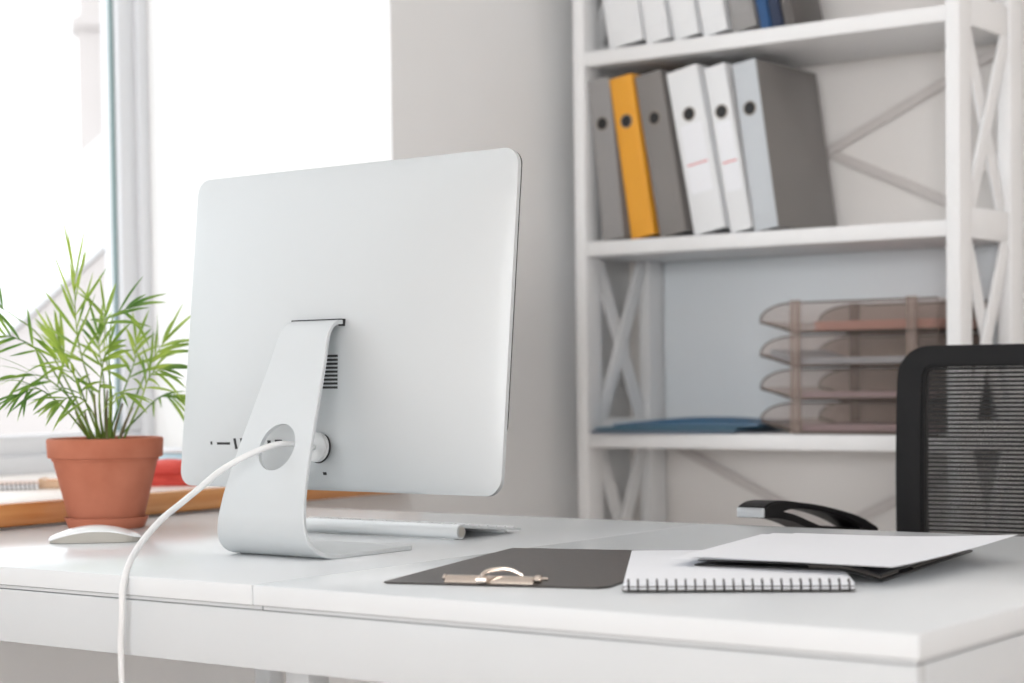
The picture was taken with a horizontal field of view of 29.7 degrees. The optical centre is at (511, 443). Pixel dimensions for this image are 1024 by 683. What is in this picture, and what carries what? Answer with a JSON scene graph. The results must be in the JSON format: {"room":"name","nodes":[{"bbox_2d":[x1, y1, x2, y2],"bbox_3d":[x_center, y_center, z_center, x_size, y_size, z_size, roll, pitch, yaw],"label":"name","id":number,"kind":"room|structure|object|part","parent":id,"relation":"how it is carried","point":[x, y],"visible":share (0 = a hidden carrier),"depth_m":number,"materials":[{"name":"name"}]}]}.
{"room":"office","nodes":[
{"label":"office","id":0,"kind":"room"},
{"bbox_2d":[0,0,631,682],"bbox_3d":[-3.146,-0.406,0.066,0.750,2.800,10.400,1,3,36],"label":"wall","id":1,"kind":"structure","parent":0,"point":[236,88],"depth_m":3.67,"materials":[{"name":"paint"}]},
{"bbox_2d":[0,0,391,527],"bbox_3d":[-1.123,-0.813,2.711,0.727,1.868,2.225,1,3,36],"label":"window","id":2,"kind":"structure","parent":1,"relation":"in","point":[124,58],"depth_m":3.74,"materials":[{"name":"white plastic"}]},
{"bbox_2d":[0,480,38,489],"bbox_3d":[-0.823,0.065,3.053,0.144,0.012,0.107,-1,2,-15],"label":"notebook","id":3,"kind":"object","parent":2,"relation":"on","point":[19,484],"visible":1,"depth_m":3.02,"materials":[{"name":"white paper"}]},
{"bbox_2d":[38,477,59,488],"bbox_3d":[-0.688,0.061,3.070,0.120,0.016,0.050,-1,2,-4],"label":"case","id":4,"kind":"object","parent":2,"relation":"on","point":[45,482],"visible":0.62,"depth_m":3.04,"materials":[{"name":"beige"}]},
{"bbox_3d":[-1.072,-0.837,3.338,0.050,1.745,1.066,1,3,36],"label":"sash","id":5,"kind":"part","parent":2,"relation":"part of","materials":[{"name":"white plastic"}]},
{"bbox_3d":[-1.387,-0.816,2.906,0.070,1.868,2.185,1,3,36],"label":"frame","id":6,"kind":"part","parent":2,"relation":"part of","materials":[{"name":"white plastic"}]},
{"bbox_3d":[-1.088,0.102,2.727,0.642,0.032,2.179,1,3,36],"label":"sill","id":7,"kind":"part","parent":2,"relation":"part of","materials":[{"name":"brown wood"}]},
{"bbox_2d":[158,447,181,459],"bbox_3d":[-0.603,0.032,3.375,0.166,0.049,0.106,-1,2,0],"label":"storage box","id":8,"kind":"object","parent":2,"relation":"on","point":[169,452],"visible":0.04,"depth_m":3.33,"materials":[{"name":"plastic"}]},
{"bbox_3d":[-0.603,0.011,3.374,0.166,0.006,0.106,-1,2,0],"label":"lid","id":9,"kind":"part","parent":8,"relation":"part of","materials":[{"name":"white paper"}]},
{"bbox_2d":[152,459,192,485],"bbox_3d":[-0.564,0.045,3.111,0.144,0.041,0.090,-1,2,0],"label":"pouch","id":10,"kind":"object","parent":2,"relation":"on","point":[167,471],"visible":0.35,"depth_m":3.07,"materials":[{"name":"red fabric"}]},
{"bbox_3d":[-0.833,0.107,2.539,0.037,0.034,2.225,1,3,36],"label":"sill","id":11,"kind":"part","parent":2,"relation":"part of","materials":[{"name":"brown wood"}]},
{"bbox_2d":[629,0,1023,533],"bbox_3d":[2.816,-0.562,2.249,7.750,2.800,0.200,1,3,36],"label":"wall","id":12,"kind":"structure","parent":0,"point":[911,146],"depth_m":3.72,"materials":[{"name":"paint"}]},
{"bbox_3d":[-0.352,1.054,-1.932,7.850,0.050,10.800,1,3,36],"label":"floor","id":13,"kind":"structure","parent":0,"visible":0},
{"bbox_2d":[0,507,1023,682],"bbox_3d":[-0.028,0.499,2.317,1.516,0.750,0.880,1,3,36],"label":"desk","id":14,"kind":"object","parent":13,"relation":"on","point":[191,598],"visible":0.65,"depth_m":1.84,"materials":[{"name":"white laminate"}]},
{"bbox_2d":[49,525,140,542],"bbox_3d":[-0.533,0.114,2.468,0.117,0.021,0.057,-1,2,-4],"label":"mouse","id":15,"kind":"object","parent":14,"relation":"on","point":[86,533],"visible":1,"depth_m":2.44,"materials":[{"name":"white plastic"}]},
{"bbox_2d":[64,514,148,528],"bbox_3d":[-0.566,0.109,2.698,0.116,0.016,0.116,1,3,36],"label":"saucer","id":16,"kind":"object","parent":14,"relation":"on","point":[137,522],"visible":0.65,"depth_m":2.65,"materials":[{"name":"ceramic"}]},
{"bbox_2d":[0,220,190,518],"bbox_3d":[-0.596,-0.099,2.672,0.336,0.426,0.237,-1,2,-3],"label":"potted palm","id":17,"kind":"object","parent":16,"relation":"on","point":[101,475],"visible":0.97,"depth_m":2.65,"materials":[{"name":"plant"}]},
{"bbox_3d":[-0.598,-0.020,2.694,0.022,0.051,0.006,-1,2,6],"label":"stem","id":18,"kind":"part","parent":17,"relation":"part of","materials":[{"name":"plant"}]},
{"bbox_3d":[-0.589,-0.021,2.694,0.015,0.054,0.006,0,2,9],"label":"stem","id":19,"kind":"part","parent":17,"relation":"part of","materials":[{"name":"plant"}]},
{"bbox_3d":[-0.580,-0.032,2.697,0.006,0.076,0.016,-2,2,-35],"label":"stem","id":20,"kind":"part","parent":17,"relation":"part of","materials":[{"name":"plant"}]},
{"bbox_3d":[-0.571,-0.030,2.689,0.006,0.071,0.014,0,2,18],"label":"stem","id":21,"kind":"part","parent":17,"relation":"part of","materials":[{"name":"plant"}]},
{"bbox_2d":[46,436,162,518],"bbox_3d":[-0.567,0.052,2.696,0.160,0.122,0.160,1,3,36],"label":"pot","id":22,"kind":"object","parent":17,"relation":"attached to","point":[99,477],"depth_m":2.64,"materials":[{"name":"ceramic"}]},
{"bbox_3d":[-0.565,-0.035,2.693,0.005,0.081,0.005,-2,2,-31],"label":"stem","id":23,"kind":"part","parent":17,"relation":"part of","materials":[{"name":"plant"}]},
{"bbox_3d":[-0.551,-0.026,2.697,0.020,0.062,0.006,-2,3,-37],"label":"stem","id":24,"kind":"part","parent":17,"relation":"part of","materials":[{"name":"plant"}]},
{"bbox_3d":[-0.539,-0.023,2.698,0.023,0.057,0.005,-2,2,-31],"label":"stem","id":25,"kind":"part","parent":17,"relation":"part of","materials":[{"name":"plant"}]},
{"bbox_3d":[-0.380,0.490,3.038,0.032,0.724,0.032,1,3,36],"label":"leg","id":26,"kind":"part","parent":14,"relation":"part of","materials":[{"name":"white laminate"}]},
{"bbox_3d":[-0.206,0.525,1.991,0.032,0.724,0.032,1,3,36],"label":"leg","id":27,"kind":"part","parent":14,"relation":"part of","materials":[{"name":"white laminate"}]},
{"bbox_2d":[181,148,521,558],"bbox_3d":[-0.246,-0.103,2.273,0.528,0.461,0.181,1,3,39],"label":"desktop computer","id":28,"kind":"object","parent":14,"relation":"on","point":[369,307],"visible":0.98,"depth_m":2.24,"materials":[{"name":"silver metal"}]},
{"bbox_2d":[118,432,330,682],"bbox_3d":[-0.267,0.428,2.417,0.157,0.893,0.824,0,2,9],"label":"power cable","id":29,"kind":"object","parent":28,"relation":"attached to","point":[321,446],"visible":0.86,"depth_m":2.14,"materials":[{"name":"white plastic"}]},
{"bbox_2d":[323,355,337,388],"bbox_3d":[-0.230,-0.085,2.284,0.066,0.040,0.004,1,3,38],"label":"vent","id":30,"kind":"object","parent":28,"relation":"attached to","point":[331,372],"depth_m":2.27,"materials":[{"name":"black"}]},
{"bbox_3d":[-0.203,-0.170,2.326,0.526,0.329,0.038,1,3,39],"label":"display glass","id":31,"kind":"part","parent":28,"relation":"part of","materials":[{"name":"black"}]},
{"bbox_2d":[306,517,520,539],"bbox_3d":[-0.140,0.107,2.550,0.281,0.019,0.136,1,3,36],"label":"keyboard","id":32,"kind":"object","parent":14,"relation":"on","point":[374,527],"visible":0.92,"depth_m":2.49,"materials":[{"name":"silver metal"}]},
{"bbox_2d":[384,548,631,588],"bbox_3d":[0.044,0.122,2.058,0.234,0.018,0.386,0,2,20],"label":"clipboard","id":33,"kind":"object","parent":14,"relation":"on","point":[511,567],"visible":0.99,"depth_m":2.00,"materials":[{"name":"plastic"}]},
{"bbox_3d":[-0.012,0.129,1.885,0.047,0.017,0.010,-1,2,3],"label":"lever","id":34,"kind":"part","parent":33,"relation":"part of","materials":[{"name":"silver metal"}]},
{"bbox_2d":[622,550,855,591],"bbox_3d":[0.225,0.125,1.963,0.216,0.013,0.341,-1,2,5],"label":"notebook","id":35,"kind":"object","parent":14,"relation":"on","point":[647,570],"visible":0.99,"depth_m":1.84,"materials":[{"name":"white paper"}]},
{"bbox_2d":[695,549,972,581],"bbox_3d":[0.351,0.119,2.061,0.195,0.015,0.340,0,2,28],"label":"document folder","id":36,"kind":"object","parent":14,"relation":"on","point":[877,573],"visible":0.2,"depth_m":1.92,"materials":[{"name":"black plastic"}]},
{"bbox_3d":[0.333,0.110,2.074,0.210,0.001,0.297,0,2,26],"label":"paper sheet","id":37,"kind":"object","parent":36,"relation":"on","visible":0},
{"bbox_2d":[788,533,877,535],"bbox_3d":[0.347,0.110,2.062,0.210,0.002,0.297,0,2,30],"label":"paper sheet","id":38,"kind":"object","parent":37,"relation":"on","point":[793,533],"visible":0.06,"depth_m":2.22,"materials":[{"name":"white paper"}]},
{"bbox_2d":[674,534,793,560],"bbox_3d":[0.321,0.110,2.048,0.210,0.001,0.297,0,2,25],"label":"paper sheet","id":39,"kind":"object","parent":38,"relation":"on","point":[762,537],"visible":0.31,"depth_m":2.10,"materials":[{"name":"white paper"}]},
{"bbox_2d":[689,534,811,557],"bbox_3d":[0.345,0.108,2.032,0.210,0.003,0.297,0,2,31],"label":"paper sheet","id":40,"kind":"object","parent":39,"relation":"on","point":[799,535],"visible":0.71,"depth_m":2.11,"materials":[{"name":"white paper"}]},
{"bbox_2d":[693,534,832,560],"bbox_3d":[0.350,0.108,2.017,0.210,0.004,0.297,1,2,33],"label":"paper sheet","id":41,"kind":"object","parent":40,"relation":"on","point":[813,536],"visible":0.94,"depth_m":2.09,"materials":[{"name":"white paper"}]},
{"bbox_2d":[703,534,1017,566],"bbox_3d":[0.364,0.105,1.998,0.210,0.009,0.297,1,3,37],"label":"paper sheet","id":42,"kind":"object","parent":41,"relation":"on","point":[860,550],"visible":1,"depth_m":1.99,"materials":[{"name":"white paper"}]},
{"bbox_3d":[0.568,0.187,1.863,0.018,0.059,0.839,1,3,36],"label":"panel","id":43,"kind":"part","parent":14,"relation":"part of","materials":[{"name":"white laminate"}]},
{"bbox_2d":[573,0,1023,534],"bbox_3d":[0.529,-0.361,3.633,0.793,2.360,0.296,1,3,36],"label":"bookshelf","id":44,"kind":"object","parent":13,"relation":"on","point":[702,336],"visible":0.5,"depth_m":3.69,"materials":[{"name":"white paint"}]},
{"bbox_3d":[0.148,-0.360,3.763,0.026,2.360,0.052,1,3,36],"label":"post","id":45,"kind":"part","parent":44,"relation":"part of","materials":[{"name":"white paint"}]},
{"bbox_2d":[588,77,631,240],"bbox_3d":[0.254,-0.552,3.813,0.078,0.314,0.252,1,3,36],"label":"ring binder","id":46,"kind":"object","parent":44,"relation":"on","point":[615,223],"visible":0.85,"depth_m":3.71,"materials":[{"name":"grey"}]},
{"bbox_3d":[0.209,-0.758,3.839,0.016,0.054,0.172,1,3,36],"label":"rail","id":47,"kind":"part","parent":44,"relation":"part of","materials":[{"name":"white paint"}]},
{"bbox_3d":[0.214,-0.394,3.852,0.016,0.054,0.172,1,3,36],"label":"rail","id":48,"kind":"part","parent":44,"relation":"part of","materials":[{"name":"white paint"}]},
{"bbox_3d":[0.219,-0.024,3.865,0.016,0.054,0.172,1,3,36],"label":"rail","id":49,"kind":"part","parent":44,"relation":"part of","materials":[{"name":"white paint"}]},
{"bbox_2d":[603,0,646,48],"bbox_3d":[0.270,-0.919,3.785,0.121,0.319,0.252,1,3,36],"label":"ring binder","id":50,"kind":"object","parent":44,"relation":"on","point":[624,18],"visible":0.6,"depth_m":3.68,"materials":[{"name":"white cardboard"}]},
{"bbox_2d":[609,73,659,238],"bbox_3d":[0.301,-0.552,3.778,0.097,0.315,0.252,1,3,36],"label":"ring binder","id":51,"kind":"object","parent":44,"relation":"on","point":[641,207],"visible":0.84,"depth_m":3.68,"materials":[{"name":"orange"}]},
{"bbox_3d":[0.284,-0.369,3.947,0.026,2.360,0.060,1,3,36],"label":"post","id":52,"kind":"part","parent":44,"relation":"part of","materials":[{"name":"white paint"}]},
{"bbox_2d":[640,0,674,43],"bbox_3d":[0.325,-0.916,3.744,0.101,0.315,0.252,1,3,36],"label":"ring binder","id":53,"kind":"object","parent":44,"relation":"on","point":[658,27],"visible":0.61,"depth_m":3.63,"materials":[{"name":"white cardboard"}]},
{"bbox_2d":[635,69,694,236],"bbox_3d":[0.353,-0.552,3.740,0.109,0.316,0.252,1,3,36],"label":"ring binder","id":54,"kind":"object","parent":44,"relation":"on","point":[673,212],"visible":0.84,"depth_m":3.64,"materials":[{"name":"grey"}]},
{"bbox_2d":[668,0,703,39],"bbox_3d":[0.375,-0.916,3.707,0.106,0.315,0.252,1,3,36],"label":"ring binder","id":55,"kind":"object","parent":44,"relation":"on","point":[685,14],"visible":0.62,"depth_m":3.60,"materials":[{"name":"white cardboard"}]},
{"bbox_2d":[590,428,782,433],"bbox_3d":[0.340,-0.027,3.735,0.310,0.006,0.220,1,2,34],"label":"folder","id":56,"kind":"object","parent":44,"relation":"on","point":[762,429],"visible":0.64,"depth_m":3.64,"materials":[{"name":"blue"}]},
{"bbox_2d":[595,425,783,429],"bbox_3d":[0.345,-0.034,3.751,0.300,0.007,0.215,1,2,32],"label":"folder","id":57,"kind":"object","parent":56,"relation":"on","point":[610,427],"visible":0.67,"depth_m":3.66,"materials":[{"name":"teal"}]},
{"bbox_2d":[615,417,798,425],"bbox_3d":[0.378,-0.045,3.745,0.300,0.015,0.215,0,2,29],"label":"folder","id":58,"kind":"object","parent":57,"relation":"on","point":[687,421],"visible":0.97,"depth_m":3.68,"materials":[{"name":"blue plastic"}]},
{"bbox_2d":[666,64,730,234],"bbox_3d":[0.415,-0.552,3.694,0.123,0.318,0.252,1,3,36],"label":"ring binder","id":59,"kind":"object","parent":44,"relation":"on","point":[688,91],"visible":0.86,"depth_m":3.59,"materials":[{"name":"white"}]},
{"bbox_2d":[698,0,733,35],"bbox_3d":[0.424,-0.915,3.671,0.106,0.315,0.252,1,3,36],"label":"ring binder","id":60,"kind":"object","parent":44,"relation":"on","point":[715,15],"visible":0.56,"depth_m":3.56,"materials":[{"name":"white cardboard"}]},
{"bbox_2d":[704,63,754,232],"bbox_3d":[0.470,-0.549,3.653,0.098,0.314,0.252,1,3,36],"label":"ring binder","id":61,"kind":"object","parent":44,"relation":"on","point":[720,82],"visible":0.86,"depth_m":3.55,"materials":[{"name":"white"}]},
{"bbox_2d":[728,0,760,31],"bbox_3d":[0.473,-0.914,3.635,0.105,0.314,0.252,1,3,36],"label":"ring binder","id":62,"kind":"object","parent":44,"relation":"on","point":[744,14],"visible":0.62,"depth_m":3.52,"materials":[{"name":"grey cardboard"}]},
{"bbox_2d":[756,0,772,28],"bbox_3d":[0.467,-0.908,3.554,0.079,0.309,0.113,1,3,36],"label":"ring binder","id":63,"kind":"object","parent":44,"relation":"on","point":[762,5],"visible":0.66,"depth_m":3.50,"materials":[{"name":"blue cardboard"}]},
{"bbox_2d":[768,0,784,26],"bbox_3d":[0.486,-0.908,3.541,0.080,0.309,0.113,1,3,36],"label":"ring binder","id":64,"kind":"object","parent":44,"relation":"on","point":[776,13],"visible":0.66,"depth_m":3.48,"materials":[{"name":"blue cardboard"}]},
{"bbox_2d":[732,58,836,231],"bbox_3d":[0.513,-0.549,3.615,0.092,0.314,0.240,1,3,36],"label":"ring binder","id":65,"kind":"object","parent":44,"relation":"on","point":[786,159],"visible":0.94,"depth_m":3.56,"materials":[{"name":"grey cardboard"}]},
{"bbox_2d":[780,0,822,25],"bbox_3d":[0.507,-0.908,3.530,0.082,0.308,0.121,1,3,36],"label":"ring binder","id":66,"kind":"object","parent":44,"relation":"on","point":[794,11],"visible":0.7,"depth_m":3.49,"materials":[{"name":"grey cardboard"}]},
{"bbox_3d":[0.611,-0.198,3.747,0.738,0.340,0.005,1,3,36],"label":"panel","id":67,"kind":"part","parent":44,"relation":"part of","materials":[{"name":"white wood"}]},
{"bbox_2d":[760,400,990,434],"bbox_3d":[0.668,-0.051,3.550,0.352,0.061,0.246,1,3,36],"label":"tray","id":68,"kind":"object","parent":44,"relation":"on","point":[864,401],"visible":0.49,"depth_m":3.50,"materials":[{"name":"beige plastic"}]},
{"bbox_2d":[802,421,946,431],"bbox_3d":[0.695,-0.032,3.529,0.256,0.012,0.216,1,3,36],"label":"paper stack","id":69,"kind":"object","parent":68,"relation":"in","point":[855,425],"visible":0.57,"depth_m":3.48,"materials":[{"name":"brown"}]},
{"bbox_2d":[760,367,990,400],"bbox_3d":[0.667,-0.112,3.547,0.352,0.061,0.246,1,3,36],"label":"tray","id":70,"kind":"object","parent":68,"relation":"on","point":[835,369],"visible":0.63,"depth_m":3.49,"materials":[{"name":"beige plastic"}]},
{"bbox_2d":[760,332,978,366],"bbox_3d":[0.666,-0.173,3.545,0.352,0.061,0.246,1,3,36],"label":"tray","id":71,"kind":"object","parent":70,"relation":"on","point":[928,333],"visible":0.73,"depth_m":3.49,"materials":[{"name":"beige plastic"}]},
{"bbox_2d":[770,350,905,363],"bbox_3d":[0.669,-0.162,3.542,0.325,0.027,0.217,1,3,36],"label":"paper stack","id":72,"kind":"object","parent":71,"relation":"in","point":[793,356],"visible":0.58,"depth_m":3.52,"materials":[{"name":"beige paper"}]},
{"bbox_2d":[759,297,987,333],"bbox_3d":[0.665,-0.234,3.543,0.352,0.061,0.246,1,3,36],"label":"tray","id":73,"kind":"object","parent":71,"relation":"on","point":[936,329],"visible":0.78,"depth_m":3.50,"materials":[{"name":"beige plastic"}]},
{"bbox_2d":[813,318,977,330],"bbox_3d":[0.702,-0.216,3.515,0.230,0.015,0.216,1,3,36],"label":"paper stack","id":74,"kind":"object","parent":73,"relation":"in","point":[941,324],"visible":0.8,"depth_m":3.42,"materials":[{"name":"brown paper"}]},
{"bbox_2d":[802,390,983,396],"bbox_3d":[0.696,-0.092,3.525,0.260,0.010,0.215,1,3,36],"label":"paper stack","id":75,"kind":"object","parent":70,"relation":"in","point":[868,393],"visible":0.59,"depth_m":3.46,"materials":[{"name":"grey paper"}]},
{"bbox_3d":[0.766,-0.352,3.307,0.026,2.360,0.052,1,3,36],"label":"post","id":76,"kind":"part","parent":44,"relation":"part of","materials":[{"name":"white paint"}]},
{"bbox_3d":[0.828,-0.750,3.383,0.016,0.054,0.172,1,3,36],"label":"rail","id":77,"kind":"part","parent":44,"relation":"part of","materials":[{"name":"white paint"}]},
{"bbox_3d":[0.833,-0.385,3.396,0.016,0.054,0.172,1,3,36],"label":"rail","id":78,"kind":"part","parent":44,"relation":"part of","materials":[{"name":"white paint"}]},
{"bbox_3d":[0.838,-0.016,3.409,0.016,0.054,0.172,1,3,36],"label":"rail","id":79,"kind":"part","parent":44,"relation":"part of","materials":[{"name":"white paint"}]},
{"bbox_3d":[0.902,-0.361,3.491,0.026,2.360,0.060,1,3,36],"label":"post","id":80,"kind":"part","parent":44,"relation":"part of","materials":[{"name":"white paint"}]},
{"bbox_2d":[737,344,1023,536],"bbox_3d":[0.675,0.358,2.610,0.603,0.990,0.592,1,3,36],"label":"office chair","id":81,"kind":"object","parent":13,"relation":"on","point":[913,511],"visible":0.75,"depth_m":2.80,"materials":[{"name":"black plastic"}]},
{"bbox_3d":[0.419,0.106,2.705,0.044,0.070,0.340,1,3,36],"label":"armrest","id":82,"kind":"part","parent":81,"relation":"part of","materials":[{"name":"black plastic"}]},
{"bbox_3d":[0.769,0.065,2.728,0.469,0.416,0.055,1,3,36],"label":"frame","id":83,"kind":"part","parent":81,"relation":"part of","materials":[{"name":"black plastic"}]},
{"bbox_3d":[0.769,0.066,2.728,0.383,0.352,0.023,1,3,36],"label":"panel","id":84,"kind":"part","parent":81,"relation":"part of","materials":[{"name":"black fabric"}]},
{"label":"outside","id":85,"kind":"structure","parent":0,"visible":0},
{"bbox_2d":[0,15,107,434],"bbox_3d":[-2.411,2.367,17.544,10.900,12.000,7.300,-1,2,-13],"label":"building","id":86,"kind":"structure","parent":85,"point":[29,240],"depth_m":13.55,"materials":[{"name":"white"}]},
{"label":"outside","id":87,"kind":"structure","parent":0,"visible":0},
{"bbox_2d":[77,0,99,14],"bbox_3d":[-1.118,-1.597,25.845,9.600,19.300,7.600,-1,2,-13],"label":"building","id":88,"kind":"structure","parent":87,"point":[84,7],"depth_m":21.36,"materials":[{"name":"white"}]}
]}

